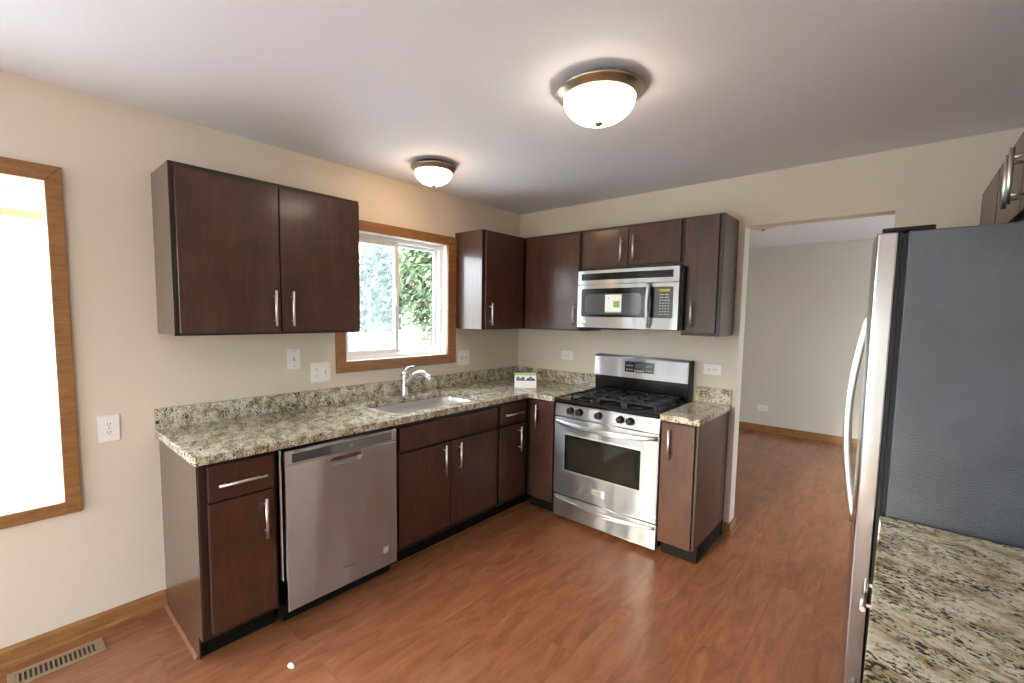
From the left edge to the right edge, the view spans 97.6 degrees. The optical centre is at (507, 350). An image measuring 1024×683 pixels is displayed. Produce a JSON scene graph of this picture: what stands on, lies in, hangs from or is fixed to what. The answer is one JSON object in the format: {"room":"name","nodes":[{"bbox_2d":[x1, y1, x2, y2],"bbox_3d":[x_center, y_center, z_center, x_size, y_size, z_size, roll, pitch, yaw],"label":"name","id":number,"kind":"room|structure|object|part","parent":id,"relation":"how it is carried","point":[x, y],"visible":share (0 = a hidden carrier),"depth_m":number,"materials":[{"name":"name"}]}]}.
{"room":"kitchen","nodes":[
{"label":"kitchen","id":0,"kind":"room"},
{"bbox_2d":[0,70,519,648],"bbox_3d":[-0.947,0.019,3.204,0.140,2.438,9.820,5,6,41],"label":"wall","id":1,"kind":"structure","parent":0,"point":[59,571],"depth_m":2.12,"materials":[{"name":"paint"}]},
{"bbox_2d":[0,156,81,529],"bbox_3d":[-2.861,0.020,1.197,0.440,1.503,2.755,5,6,41],"label":"window","id":2,"kind":"structure","parent":1,"relation":"in","point":[36,495],"depth_m":1.95,"materials":[{"name":"brown wood"}]},
{"bbox_3d":[-2.965,0.029,1.304,0.025,1.255,2.669,5,6,41],"label":"rail","id":3,"kind":"part","parent":2,"relation":"part of","materials":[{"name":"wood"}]},
{"bbox_3d":[-2.996,0.012,1.331,0.060,1.383,2.669,5,6,41],"label":"frame","id":4,"kind":"part","parent":2,"relation":"part of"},
{"bbox_2d":[0,589,166,670],"bbox_3d":[-2.895,1.347,0.963,0.022,0.083,3.516,5,6,41],"label":"baseboard","id":5,"kind":"structure","parent":1,"relation":"attached to","point":[15,654],"depth_m":2.04,"materials":[{"name":"brown wood"}]},
{"bbox_2d":[97,414,120,442],"bbox_3d":[-1.851,0.362,2.082,0.008,0.125,0.078,5,6,41],"label":"wall outlet","id":6,"kind":"object","parent":1,"relation":"attached to","point":[108,425],"visible":1,"depth_m":2.08,"materials":[{"name":"white plastic"}]},
{"bbox_2d":[105,421,112,426],"bbox_3d":[-1.849,0.343,2.078,0.003,0.029,0.027,5,6,41],"label":"socket","id":7,"kind":"object","parent":6,"relation":"attached to","point":[107,423],"depth_m":2.08,"materials":[{"name":"white plastic"}]},
{"bbox_2d":[105,429,112,435],"bbox_3d":[-1.850,0.383,2.082,0.003,0.029,0.027,5,6,41],"label":"socket","id":8,"kind":"object","parent":6,"relation":"attached to","point":[108,432],"depth_m":2.08,"materials":[{"name":"white plastic"}]},
{"bbox_2d":[151,160,359,335],"bbox_3d":[-1.273,-0.473,2.392,0.366,0.764,0.911,5,6,41],"label":"upper cabinet","id":9,"kind":"object","parent":1,"relation":"attached to","point":[234,254],"visible":1,"depth_m":2.19,"materials":[{"name":"brown wood"}]},
{"bbox_3d":[-1.318,-0.449,2.138,0.020,0.730,0.432,5,6,41],"label":"door","id":10,"kind":"part","parent":9,"relation":"part of","materials":[{"name":"brown wood"}]},
{"bbox_3d":[-1.179,-0.211,2.275,0.038,0.180,0.013,5,6,41],"label":"handle","id":11,"kind":"part","parent":9,"relation":"part of","materials":[{"name":"silver metal"}]},
{"bbox_3d":[-1.122,-0.216,2.340,0.038,0.180,0.013,5,6,41],"label":"handle","id":12,"kind":"part","parent":9,"relation":"part of","materials":[{"name":"silver metal"}]},
{"bbox_3d":[-1.025,-0.470,2.473,0.020,0.730,0.446,5,6,41],"label":"door","id":13,"kind":"part","parent":9,"relation":"part of","materials":[{"name":"brown wood"}]},
{"bbox_2d":[287,349,300,368],"bbox_3d":[-1.284,0.054,2.697,0.018,0.122,0.078,5,6,41],"label":"light switch","id":14,"kind":"object","parent":1,"relation":"attached to","point":[293,355],"visible":1,"depth_m":2.70,"materials":[{"name":"white plastic"}]},
{"bbox_2d":[310,362,329,382],"bbox_3d":[-1.182,0.139,2.830,0.008,0.125,0.126,5,6,41],"label":"wall outlet","id":15,"kind":"object","parent":1,"relation":"attached to","point":[320,371],"visible":1,"depth_m":2.83,"materials":[{"name":"white plastic"}]},
{"bbox_2d":[154,366,595,429],"bbox_3d":[-0.493,0.298,2.974,0.878,0.102,2.796,5,6,41],"label":"backsplash","id":16,"kind":"structure","parent":1,"relation":"attached to","point":[168,417],"depth_m":2.85,"materials":[{"name":"stone"}]},
{"bbox_2d":[335,220,456,373],"bbox_3d":[-0.817,-0.379,3.299,0.159,1.006,1.032,5,6,41],"label":"window","id":17,"kind":"structure","parent":1,"relation":"in","point":[444,248],"depth_m":3.38,"materials":[{"name":"brown wood"}]},
{"bbox_3d":[-0.961,-0.371,3.157,0.028,0.806,0.441,5,6,41],"label":"sliding sash","id":18,"kind":"part","parent":17,"relation":"part of","materials":[{"name":"plastic"}]},
{"bbox_3d":[-0.848,-0.382,3.311,0.070,0.859,0.876,5,6,41],"label":"frame","id":19,"kind":"part","parent":17,"relation":"part of","materials":[{"name":"plastic"}]},
{"bbox_3d":[-0.717,-0.393,3.476,0.024,0.806,0.401,5,6,41],"label":"fixed sash","id":20,"kind":"part","parent":17,"relation":"part of","materials":[{"name":"plastic"}]},
{"bbox_2d":[458,350,469,365],"bbox_3d":[-0.367,0.064,3.756,0.018,0.125,0.132,5,6,41],"label":"light switch","id":21,"kind":"object","parent":1,"relation":"attached to","point":[463,355],"visible":1,"depth_m":3.76,"materials":[{"name":"white plastic"}]},
{"bbox_2d":[455,229,524,329],"bbox_3d":[-0.024,-0.567,3.823,0.366,0.764,0.816,5,6,41],"label":"upper cabinet","id":22,"kind":"object","parent":1,"relation":"attached to","point":[489,264],"visible":0.9,"depth_m":3.55,"materials":[{"name":"brown wood"}]},
{"bbox_3d":[0.068,-0.559,3.743,0.003,0.764,0.816,5,6,41],"label":"frame","id":23,"kind":"part","parent":22,"relation":"part of","materials":[{"name":"brown wood"}]},
{"bbox_3d":[-0.026,-0.547,3.617,0.020,0.740,0.454,5,6,41],"label":"door","id":24,"kind":"part","parent":22,"relation":"part of","materials":[{"name":"brown wood"}]},
{"bbox_2d":[0,428,856,682],"bbox_3d":[0.860,1.440,1.800,5.000,0.120,10.100,5,6,41],"label":"floor","id":25,"kind":"structure","parent":0,"point":[528,593],"depth_m":2.28,"materials":[{"name":"brown wood"}]},
{"bbox_2d":[7,637,105,682],"bbox_3d":[-1.911,1.326,1.907,0.111,0.006,0.292,5,6,41],"label":"floor vent","id":26,"kind":"object","parent":25,"relation":"in","point":[45,667],"visible":1,"depth_m":1.90,"materials":[{"name":"beige metal"}]},
{"bbox_2d":[159,440,278,659],"bbox_3d":[-1.387,0.878,2.161,0.668,0.876,0.311,5,6,41],"label":"base cabinet","id":27,"kind":"object","parent":25,"relation":"on","point":[220,518],"visible":0.91,"depth_m":1.97,"materials":[{"name":"brown wood"}]},
{"bbox_3d":[-1.510,0.884,2.066,0.606,0.876,0.006,5,6,41],"label":"panel","id":28,"kind":"part","parent":27,"relation":"part of","materials":[{"name":"brown wood"}]},
{"bbox_2d":[165,604,198,659],"bbox_3d":[-1.538,1.313,2.105,0.521,0.013,0.012,5,6,41],"label":"trim","id":29,"kind":"structure","parent":27,"relation":"attached to","point":[176,623],"depth_m":2.08,"materials":[{"name":"brown wood"}]},
{"bbox_3d":[-1.179,0.843,1.981,0.003,0.771,0.305,5,6,41],"label":"frame","id":30,"kind":"part","parent":27,"relation":"part of","materials":[{"name":"brown wood"}]},
{"bbox_3d":[-1.161,0.554,1.955,0.020,0.151,0.257,5,6,41],"label":"drawer","id":31,"kind":"part","parent":27,"relation":"part of","materials":[{"name":"brown wood"}]},
{"bbox_3d":[-1.167,0.921,1.983,0.020,0.569,0.260,5,6,41],"label":"door","id":32,"kind":"part","parent":27,"relation":"part of","materials":[{"name":"brown wood"}]},
{"bbox_3d":[-1.141,0.560,1.933,0.038,0.013,0.190,5,6,41],"label":"handle","id":33,"kind":"part","parent":27,"relation":"part of","materials":[{"name":"silver metal"}]},
{"bbox_3d":[-1.086,0.753,2.015,0.038,0.180,0.013,5,6,41],"label":"handle","id":34,"kind":"part","parent":27,"relation":"part of","materials":[{"name":"silver metal"}]},
{"bbox_2d":[287,662,294,668],"bbox_3d":[-0.923,1.342,1.908,0.044,0.004,0.027,5,6,41],"label":"paper scrap","id":35,"kind":"object","parent":25,"relation":"on","point":[291,665],"visible":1,"depth_m":1.91,"materials":[{"name":"white paper"}]},
{"bbox_2d":[274,426,396,621],"bbox_3d":[-1.073,0.860,2.522,0.628,0.860,0.625,5,6,41],"label":"dishwasher","id":36,"kind":"object","parent":25,"relation":"on","point":[336,497],"visible":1,"depth_m":2.27,"materials":[{"name":"silver metal"}]},
{"bbox_3d":[-1.063,0.778,2.098,0.016,0.625,0.008,5,6,41],"label":"trim","id":37,"kind":"part","parent":36,"relation":"part of","materials":[{"name":"silver metal"}]},
{"bbox_3d":[-1.098,1.244,2.579,0.545,0.086,0.604,5,6,41],"label":"kick plate","id":38,"kind":"part","parent":36,"relation":"part of","materials":[{"name":"metal"}]},
{"bbox_3d":[-0.837,0.545,2.310,0.018,0.019,0.172,5,6,41],"label":"pocket handle","id":39,"kind":"part","parent":36,"relation":"part of","materials":[{"name":"silver metal"}]},
{"bbox_2d":[390,404,497,564],"bbox_3d":[-0.575,0.817,3.091,0.668,0.876,0.874,5,6,41],"label":"base cabinet","id":40,"kind":"object","parent":25,"relation":"on","point":[446,465],"visible":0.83,"depth_m":2.84,"materials":[{"name":"brown wood"}]},
{"bbox_2d":[154,366,595,466],"bbox_3d":[-0.493,0.317,2.975,0.878,0.140,2.796,5,6,41],"label":"countertop","id":41,"kind":"structure","parent":40,"relation":"on","point":[202,434],"depth_m":2.57,"materials":[{"name":"stone"}]},
{"bbox_2d":[400,366,433,396],"bbox_3d":[-0.642,0.223,3.157,0.270,0.219,0.064,3,5,24],"label":"faucet","id":42,"kind":"object","parent":41,"relation":"on","point":[406,380],"visible":1,"depth_m":3.17,"materials":[{"name":"metal"}]},
{"bbox_3d":[-0.699,0.141,3.182,0.100,0.061,0.026,2,5,17],"label":"lever","id":43,"kind":"part","parent":42,"relation":"part of","materials":[{"name":"metal"}]},
{"bbox_3d":[-0.639,0.203,3.156,0.226,0.125,0.045,3,5,24],"label":"spout","id":44,"kind":"part","parent":42,"relation":"part of","materials":[{"name":"metal"}]},
{"bbox_2d":[373,396,470,412],"bbox_3d":[-0.565,0.470,3.040,0.448,0.176,0.784,5,6,41],"label":"sink","id":45,"kind":"object","parent":41,"relation":"in","point":[417,405],"visible":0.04,"depth_m":3.25,"materials":[{"name":"metal"}]},
{"bbox_2d":[514,373,535,387],"bbox_3d":[0.142,0.245,3.669,0.176,0.117,0.092,1,5,1],"label":"printed card","id":46,"kind":"object","parent":41,"relation":"on","point":[522,380],"visible":1,"depth_m":3.64,"materials":[{"name":"white paper"}]},
{"bbox_3d":[-0.506,0.868,2.740,0.020,0.552,0.392,5,6,41],"label":"door","id":47,"kind":"part","parent":40,"relation":"part of","materials":[{"name":"brown wood"}]},
{"bbox_3d":[-0.392,0.692,2.808,0.038,0.195,0.013,5,6,41],"label":"handle","id":48,"kind":"part","parent":40,"relation":"part of","materials":[{"name":"silver metal"}]},
{"bbox_3d":[-0.356,0.498,2.877,0.020,0.140,0.824,5,6,41],"label":"false drawer","id":49,"kind":"part","parent":40,"relation":"part of","materials":[{"name":"brown wood"}]},
{"bbox_3d":[-0.309,0.693,2.905,0.038,0.195,0.013,5,6,41],"label":"handle","id":50,"kind":"part","parent":40,"relation":"part of","materials":[{"name":"silver metal"}]},
{"bbox_3d":[-0.229,0.847,3.057,0.020,0.552,0.438,5,6,41],"label":"door","id":51,"kind":"part","parent":40,"relation":"part of","materials":[{"name":"brown wood"}]},
{"bbox_2d":[390,503,520,566],"bbox_3d":[-0.303,1.255,3.119,0.008,0.006,1.226,5,6,41],"label":"trim","id":52,"kind":"structure","parent":25,"relation":"on","point":[519,503],"depth_m":3.02,"materials":[{"name":"brown wood"}]},
{"bbox_2d":[489,398,530,517],"bbox_3d":[0.025,0.772,3.778,0.668,0.876,0.950,5,6,41],"label":"base cabinet","id":53,"kind":"object","parent":25,"relation":"on","point":[512,417],"visible":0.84,"depth_m":3.34,"materials":[{"name":"brown wood"}]},
{"bbox_3d":[0.232,0.737,3.596,0.003,0.771,0.950,5,6,41],"label":"frame","id":54,"kind":"part","parent":53,"relation":"part of","materials":[{"name":"brown wood"}]},
{"bbox_3d":[0.031,0.833,3.356,0.020,0.560,0.296,5,6,41],"label":"door","id":55,"kind":"part","parent":53,"relation":"part of","materials":[{"name":"brown wood"}]},
{"bbox_3d":[0.038,0.464,3.327,0.020,0.152,0.290,5,6,41],"label":"drawer","id":56,"kind":"part","parent":53,"relation":"part of","materials":[{"name":"brown wood"}]},
{"bbox_3d":[0.048,0.466,3.293,0.038,0.013,0.200,5,6,41],"label":"handle","id":57,"kind":"part","parent":53,"relation":"part of","materials":[{"name":"silver metal"}]},
{"bbox_3d":[0.093,0.665,3.365,0.038,0.185,0.013,5,6,41],"label":"handle","id":58,"kind":"part","parent":53,"relation":"part of","materials":[{"name":"silver metal"}]},
{"bbox_2d":[526,398,555,511],"bbox_3d":[0.428,0.790,3.617,0.266,0.876,0.668,5,6,41],"label":"base cabinet","id":59,"kind":"object","parent":25,"relation":"on","point":[541,413],"visible":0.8,"depth_m":3.38,"materials":[{"name":"brown wood"}]},
{"bbox_3d":[0.214,0.504,3.366,0.013,0.190,0.038,5,6,41],"label":"handle","id":60,"kind":"part","parent":59,"relation":"part of","materials":[{"name":"silver metal"}]},
{"bbox_2d":[553,353,693,549],"bbox_3d":[0.821,0.664,3.247,0.791,1.198,0.690,5,6,41],"label":"gas range","id":61,"kind":"object","parent":25,"relation":"on","point":[607,446],"visible":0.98,"depth_m":3.08,"materials":[{"name":"silver metal"}]},
{"bbox_3d":[0.436,0.430,3.172,0.053,0.053,0.036,5,0,41],"label":"knob","id":62,"kind":"part","parent":61,"relation":"part of","materials":[{"name":"black plastic"}]},
{"bbox_3d":[0.491,0.435,3.125,0.053,0.053,0.036,5,0,41],"label":"knob","id":63,"kind":"part","parent":61,"relation":"part of","materials":[{"name":"black plastic"}]},
{"bbox_3d":[0.605,0.445,3.026,0.053,0.053,0.036,5,0,41],"label":"knob","id":64,"kind":"part","parent":61,"relation":"part of","materials":[{"name":"black plastic"}]},
{"bbox_3d":[0.623,1.111,3.061,0.764,0.046,0.042,5,6,41],"label":"handle","id":65,"kind":"part","parent":61,"relation":"part of","materials":[{"name":"metal"}]},
{"bbox_3d":[0.619,0.537,3.001,0.762,0.052,0.065,5,6,41],"label":"handle","id":66,"kind":"part","parent":61,"relation":"part of","materials":[{"name":"metal"}]},
{"bbox_3d":[0.644,1.158,3.090,0.783,0.160,0.042,5,6,41],"label":"drawer","id":67,"kind":"part","parent":61,"relation":"part of","materials":[{"name":"metal"}]},
{"bbox_3d":[0.649,0.785,3.059,0.783,0.569,0.046,5,6,41],"label":"oven door","id":68,"kind":"part","parent":61,"relation":"part of","materials":[{"name":"metal"}]},
{"bbox_3d":[0.654,0.444,3.033,0.783,0.105,0.046,5,6,41],"label":"control panel","id":69,"kind":"part","parent":61,"relation":"part of","materials":[{"name":"metal"}]},
{"bbox_3d":[0.726,0.455,2.921,0.053,0.053,0.036,5,0,41],"label":"knob","id":70,"kind":"part","parent":61,"relation":"part of","materials":[{"name":"black plastic"}]},
{"bbox_2d":[555,390,689,418],"bbox_3d":[0.830,0.373,3.228,0.791,0.030,0.586,5,6,41],"label":"cooktop","id":71,"kind":"object","parent":61,"relation":"in","point":[599,405],"depth_m":3.06,"materials":[{"name":"black metal"}]},
{"bbox_3d":[0.779,0.459,2.876,0.053,0.053,0.036,5,0,41],"label":"knob","id":72,"kind":"part","parent":61,"relation":"part of","materials":[{"name":"black plastic"}]},
{"bbox_2d":[635,364,643,367],"bbox_3d":[0.994,0.121,3.395,0.065,0.028,0.001,5,1,41],"label":"clock","id":73,"kind":"object","parent":61,"relation":"on","point":[636,365],"depth_m":3.39,"materials":[{"name":"black glass"}]},
{"bbox_3d":[1.013,0.135,3.436,0.757,0.168,0.088,5,6,41],"label":"backguard panel","id":74,"kind":"part","parent":61,"relation":"part of","materials":[{"name":"metal"}]},
{"bbox_2d":[657,411,728,563],"bbox_3d":[1.210,0.856,2.938,0.222,0.876,0.668,5,6,41],"label":"base cabinet","id":75,"kind":"object","parent":25,"relation":"on","point":[693,458],"visible":0.9,"depth_m":2.75,"materials":[{"name":"brown wood"}]},
{"bbox_3d":[0.971,0.572,2.710,0.013,0.185,0.038,5,6,41],"label":"handle","id":76,"kind":"part","parent":75,"relation":"part of","materials":[{"name":"silver metal"}]},
{"bbox_3d":[1.020,0.823,2.723,0.200,0.754,0.020,5,6,41],"label":"door","id":77,"kind":"part","parent":75,"relation":"part of","materials":[{"name":"brown wood"}]},
{"bbox_3d":[1.032,0.817,2.729,0.222,0.771,0.003,5,6,41],"label":"frame","id":78,"kind":"part","parent":75,"relation":"part of","materials":[{"name":"brown wood"}]},
{"bbox_2d":[660,386,731,425],"bbox_3d":[1.230,0.349,2.901,0.237,0.140,0.646,5,6,41],"label":"countertop","id":79,"kind":"structure","parent":75,"relation":"on","point":[710,403],"depth_m":2.93,"materials":[{"name":"stone"}]},
{"bbox_2d":[849,677,856,682],"bbox_3d":[0.727,1.041,0.495,0.642,0.876,0.920,5,6,41],"label":"base cabinet","id":80,"kind":"object","parent":25,"relation":"on","point":[851,679],"visible":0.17,"depth_m":0.88,"materials":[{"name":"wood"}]},
{"bbox_2d":[863,516,1023,682],"bbox_3d":[0.894,0.575,0.626,0.618,0.038,1.424,5,6,41],"label":"countertop","id":81,"kind":"structure","parent":80,"relation":"on","point":[946,607],"depth_m":0.92,"materials":[{"name":"stone"}]},
{"bbox_2d":[859,578,872,611],"bbox_3d":[1.173,1.007,1.006,0.642,0.876,0.440,5,6,41],"label":"handle","id":82,"kind":"object","parent":25,"relation":"on","point":[864,593],"visible":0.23,"depth_m":1.15,"materials":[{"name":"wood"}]},
{"bbox_2d":[839,221,1023,682],"bbox_3d":[1.620,0.518,1.564,0.749,1.777,0.910,5,6,41],"label":"refrigerator","id":83,"kind":"object","parent":25,"relation":"on","point":[940,443],"visible":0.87,"depth_m":1.28,"materials":[{"name":"grey metal"}]},
{"bbox_3d":[1.353,0.269,1.754,0.067,0.816,0.015,5,6,41],"label":"handle","id":84,"kind":"part","parent":83,"relation":"part of","materials":[{"name":"silver metal"}]},
{"bbox_3d":[1.396,0.266,1.802,0.067,0.816,0.015,5,6,41],"label":"handle","id":85,"kind":"part","parent":83,"relation":"part of","materials":[{"name":"silver metal"}]},
{"bbox_3d":[1.273,0.469,1.596,0.074,1.669,0.509,5,6,41],"label":"door","id":86,"kind":"part","parent":83,"relation":"part of","materials":[{"name":"metal"}]},
{"bbox_2d":[0,0,1023,247],"bbox_3d":[0.898,-1.110,1.599,5.000,0.120,10.100,5,6,41],"label":"ceiling","id":87,"kind":"structure","parent":0,"point":[733,88],"depth_m":1.76,"materials":[{"name":"paint"}]},
{"bbox_2d":[411,159,455,187],"bbox_3d":[-0.468,-1.093,2.814,0.280,0.144,0.280,5,6,41],"label":"ceiling light","id":88,"kind":"object","parent":87,"relation":"attached to","point":[430,172],"visible":1,"depth_m":2.73,"materials":[{"name":"glass"}]},
{"bbox_3d":[-0.468,-1.074,2.816,0.230,0.080,0.230,5,6,41],"label":"lamp shade","id":89,"kind":"part","parent":88,"relation":"part of","materials":[{"name":"white glass"}]},
{"bbox_2d":[556,69,643,127],"bbox_3d":[0.372,-0.996,1.836,0.352,0.158,0.352,5,6,41],"label":"ceiling light","id":90,"kind":"object","parent":87,"relation":"attached to","point":[599,98],"visible":1,"depth_m":1.74,"materials":[{"name":"glass"}]},
{"bbox_3d":[0.372,-0.977,1.837,0.289,0.094,0.289,5,6,41],"label":"lamp shade","id":91,"kind":"part","parent":90,"relation":"part of","materials":[{"name":"white glass"}]},
{"bbox_2d":[753,227,774,230],"bbox_3d":[2.341,-1.157,4.111,0.348,0.136,0.348,5,6,41],"label":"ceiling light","id":92,"kind":"object","parent":87,"relation":"attached to","point":[767,228],"visible":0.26,"depth_m":4.09,"materials":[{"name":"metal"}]},
{"bbox_2d":[518,127,1023,532],"bbox_3d":[1.445,0.055,3.205,3.470,2.438,0.120,5,6,41],"label":"wall","id":93,"kind":"structure","parent":0,"point":[943,184],"depth_m":2.95,"materials":[{"name":"paint"}]},
{"bbox_2d":[523,231,600,330],"bbox_3d":[0.437,-0.552,3.721,0.580,0.764,0.366,5,6,41],"label":"upper cabinet","id":94,"kind":"object","parent":93,"relation":"attached to","point":[552,265],"visible":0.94,"depth_m":3.60,"materials":[{"name":"brown wood"}]},
{"bbox_3d":[0.352,-0.543,3.617,0.522,0.736,0.020,5,6,41],"label":"door","id":95,"kind":"part","parent":94,"relation":"part of","materials":[{"name":"brown wood"}]},
{"bbox_3d":[0.505,-0.277,3.461,0.013,0.170,0.038,5,6,41],"label":"handle","id":96,"kind":"part","parent":94,"relation":"part of","materials":[{"name":"silver metal"}]},
{"bbox_2d":[561,351,572,359],"bbox_3d":[0.518,0.045,3.929,0.122,0.076,0.008,5,6,41],"label":"wall outlet","id":97,"kind":"object","parent":93,"relation":"attached to","point":[568,355],"visible":1,"depth_m":3.92,"materials":[{"name":"white plastic"}]},
{"bbox_2d":[583,218,685,270],"bbox_3d":[0.946,-0.740,3.264,0.760,0.302,0.366,5,6,41],"label":"upper cabinet","id":98,"kind":"object","parent":93,"relation":"attached to","point":[657,243],"visible":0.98,"depth_m":3.12,"materials":[{"name":"brown wood"}]},
{"bbox_3d":[0.715,-0.744,3.287,0.362,0.264,0.020,5,6,41],"label":"door","id":99,"kind":"part","parent":98,"relation":"part of","materials":[{"name":"brown wood"}]},
{"bbox_3d":[0.800,-0.714,3.175,0.013,0.170,0.038,5,6,41],"label":"handle","id":100,"kind":"part","parent":98,"relation":"part of","materials":[{"name":"silver metal"}]},
{"bbox_2d":[577,265,686,330],"bbox_3d":[0.921,-0.358,3.235,0.775,0.428,0.475,5,6,41],"label":"microwave","id":101,"kind":"object","parent":98,"relation":"attached to","point":[651,298],"visible":1,"depth_m":3.06,"materials":[{"name":"silver metal"}]},
{"bbox_3d":[0.734,-0.326,3.170,0.440,0.146,0.008,5,6,42],"label":"glass","id":102,"kind":"part","parent":101,"relation":"part of","materials":[{"name":"black glass"}]},
{"bbox_3d":[0.815,-0.306,3.132,0.756,0.310,0.052,5,6,41],"label":"panel","id":103,"kind":"part","parent":101,"relation":"part of","materials":[{"name":"metal"}]},
{"bbox_3d":[0.818,-0.513,3.116,0.756,0.100,0.052,5,6,41],"label":"vent panel","id":104,"kind":"part","parent":101,"relation":"part of","materials":[{"name":"metal"}]},
{"bbox_3d":[0.923,-0.297,2.967,0.028,0.304,0.069,4,5,33],"label":"handle","id":105,"kind":"part","parent":101,"relation":"part of","materials":[{"name":"metal"}]},
{"bbox_3d":[1.015,-0.311,2.931,0.122,0.206,0.004,4,6,38],"label":"control panel","id":106,"kind":"part","parent":101,"relation":"part of","materials":[{"name":"grey plastic"}]},
{"bbox_3d":[0.871,-0.712,3.113,0.013,0.170,0.038,5,6,41],"label":"handle","id":107,"kind":"part","parent":98,"relation":"part of","materials":[{"name":"silver metal"}]},
{"bbox_3d":[0.994,-0.721,3.044,0.367,0.264,0.020,5,6,41],"label":"door","id":108,"kind":"part","parent":98,"relation":"part of","materials":[{"name":"brown wood"}]},
{"bbox_2d":[681,212,738,336],"bbox_3d":[1.321,-0.478,2.954,0.241,0.764,0.366,5,6,41],"label":"upper cabinet","id":109,"kind":"object","parent":93,"relation":"attached to","point":[711,240],"visible":0.98,"depth_m":2.85,"materials":[{"name":"brown wood"}]},
{"bbox_3d":[1.175,-0.233,2.879,0.013,0.170,0.038,5,6,41],"label":"handle","id":110,"kind":"part","parent":109,"relation":"part of","materials":[{"name":"silver metal"}]},
{"bbox_3d":[1.228,-0.475,2.857,0.205,0.734,0.020,5,6,41],"label":"door","id":111,"kind":"part","parent":109,"relation":"part of","materials":[{"name":"brown wood"}]},
{"bbox_2d":[703,363,721,375],"bbox_3d":[1.430,0.136,3.138,0.122,0.076,0.008,5,6,41],"label":"wall outlet","id":112,"kind":"object","parent":93,"relation":"attached to","point":[710,369],"visible":1,"depth_m":3.13,"materials":[{"name":"white plastic"}]},
{"bbox_2d":[695,386,731,404],"bbox_3d":[1.435,0.315,3.136,0.234,0.102,0.020,5,6,41],"label":"backsplash","id":113,"kind":"structure","parent":93,"relation":"attached to","point":[707,394],"depth_m":3.12,"materials":[{"name":"stone"}]},
{"bbox_2d":[723,517,736,536],"bbox_3d":[1.572,1.240,3.172,0.054,0.083,0.164,5,6,41],"label":"baseboard","id":114,"kind":"structure","parent":93,"relation":"attached to","point":[729,528],"depth_m":3.13,"materials":[{"name":"brown wood"}]},
{"bbox_2d":[739,239,874,438],"bbox_3d":[4.105,-0.078,5.394,4.600,2.438,0.120,5,6,41],"label":"wall","id":115,"kind":"structure","parent":0,"point":[806,309],"depth_m":5.64,"materials":[{"name":"paint"}]},
{"bbox_2d":[757,405,767,411],"bbox_3d":[3.394,0.775,5.984,0.130,0.080,0.008,5,6,41],"label":"wall outlet","id":116,"kind":"object","parent":115,"relation":"attached to","point":[759,407],"visible":1,"depth_m":5.98,"materials":[{"name":"white plastic"}]},
{"bbox_2d":[739,421,857,446],"bbox_3d":[4.040,1.096,5.432,4.600,0.090,0.022,5,6,41],"label":"baseboard","id":117,"kind":"structure","parent":115,"relation":"attached to","point":[745,425],"depth_m":5.74,"materials":[{"name":"brown wood"}]},
{"bbox_3d":[0.560,0.322,-0.351,0.120,2.438,6.420,5,6,41],"label":"wall","id":118,"kind":"structure","parent":0,"visible":0},
{"bbox_2d":[980,168,1000,224],"bbox_3d":[2.236,-0.369,1.904,0.386,0.739,0.520,5,6,41],"label":"upper cabinet","id":119,"kind":"object","parent":118,"relation":"attached to","point":[990,195],"visible":0.15,"depth_m":1.93,"materials":[{"name":"brown wood"}]},
{"bbox_2d":[995,132,1023,223],"bbox_3d":[1.730,-0.558,1.302,0.386,0.283,1.030,5,6,41],"label":"upper cabinet","id":120,"kind":"object","parent":118,"relation":"attached to","point":[1010,202],"visible":0.88,"depth_m":1.46,"materials":[{"name":"brown wood"}]},
{"bbox_3d":[1.625,-0.545,1.449,0.038,0.170,0.013,5,6,41],"label":"handle","id":121,"kind":"part","parent":120,"relation":"part of","materials":[{"name":"silver metal"}]},
{"bbox_3d":[1.573,-0.541,1.389,0.038,0.170,0.013,5,6,41],"label":"handle","id":122,"kind":"part","parent":120,"relation":"part of","materials":[{"name":"silver metal"}]},
{"bbox_3d":[1.455,-0.555,1.206,0.020,0.268,0.502,5,6,41],"label":"door","id":123,"kind":"part","parent":120,"relation":"part of","materials":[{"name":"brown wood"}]},
{"label":"outside","id":124,"kind":"structure","parent":0,"visible":0},
{"bbox_2d":[0,330,430,475],"bbox_3d":[0.071,1.712,4.434,80.000,0.100,80.000,5,6,41],"label":"ground","id":125,"kind":"structure","parent":124,"point":[29,441],"depth_m":9.87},
{"bbox_2d":[351,245,413,349],"bbox_3d":[-4.099,-1.456,14.288,2.277,4.553,2.238,5,6,41],"label":"leafy tree","id":126,"kind":"object","parent":125,"relation":"on","point":[376,301],"visible":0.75,"depth_m":13.79,"materials":[{"name":"green plant"}]},
{"bbox_2d":[388,248,432,347],"bbox_3d":[-2.010,-1.783,12.338,2.551,5.571,2.486,5,6,41],"label":"leafy tree","id":127,"kind":"object","parent":125,"relation":"on","point":[417,265],"visible":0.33,"depth_m":11.80,"materials":[{"name":"green plant"}]}
]}

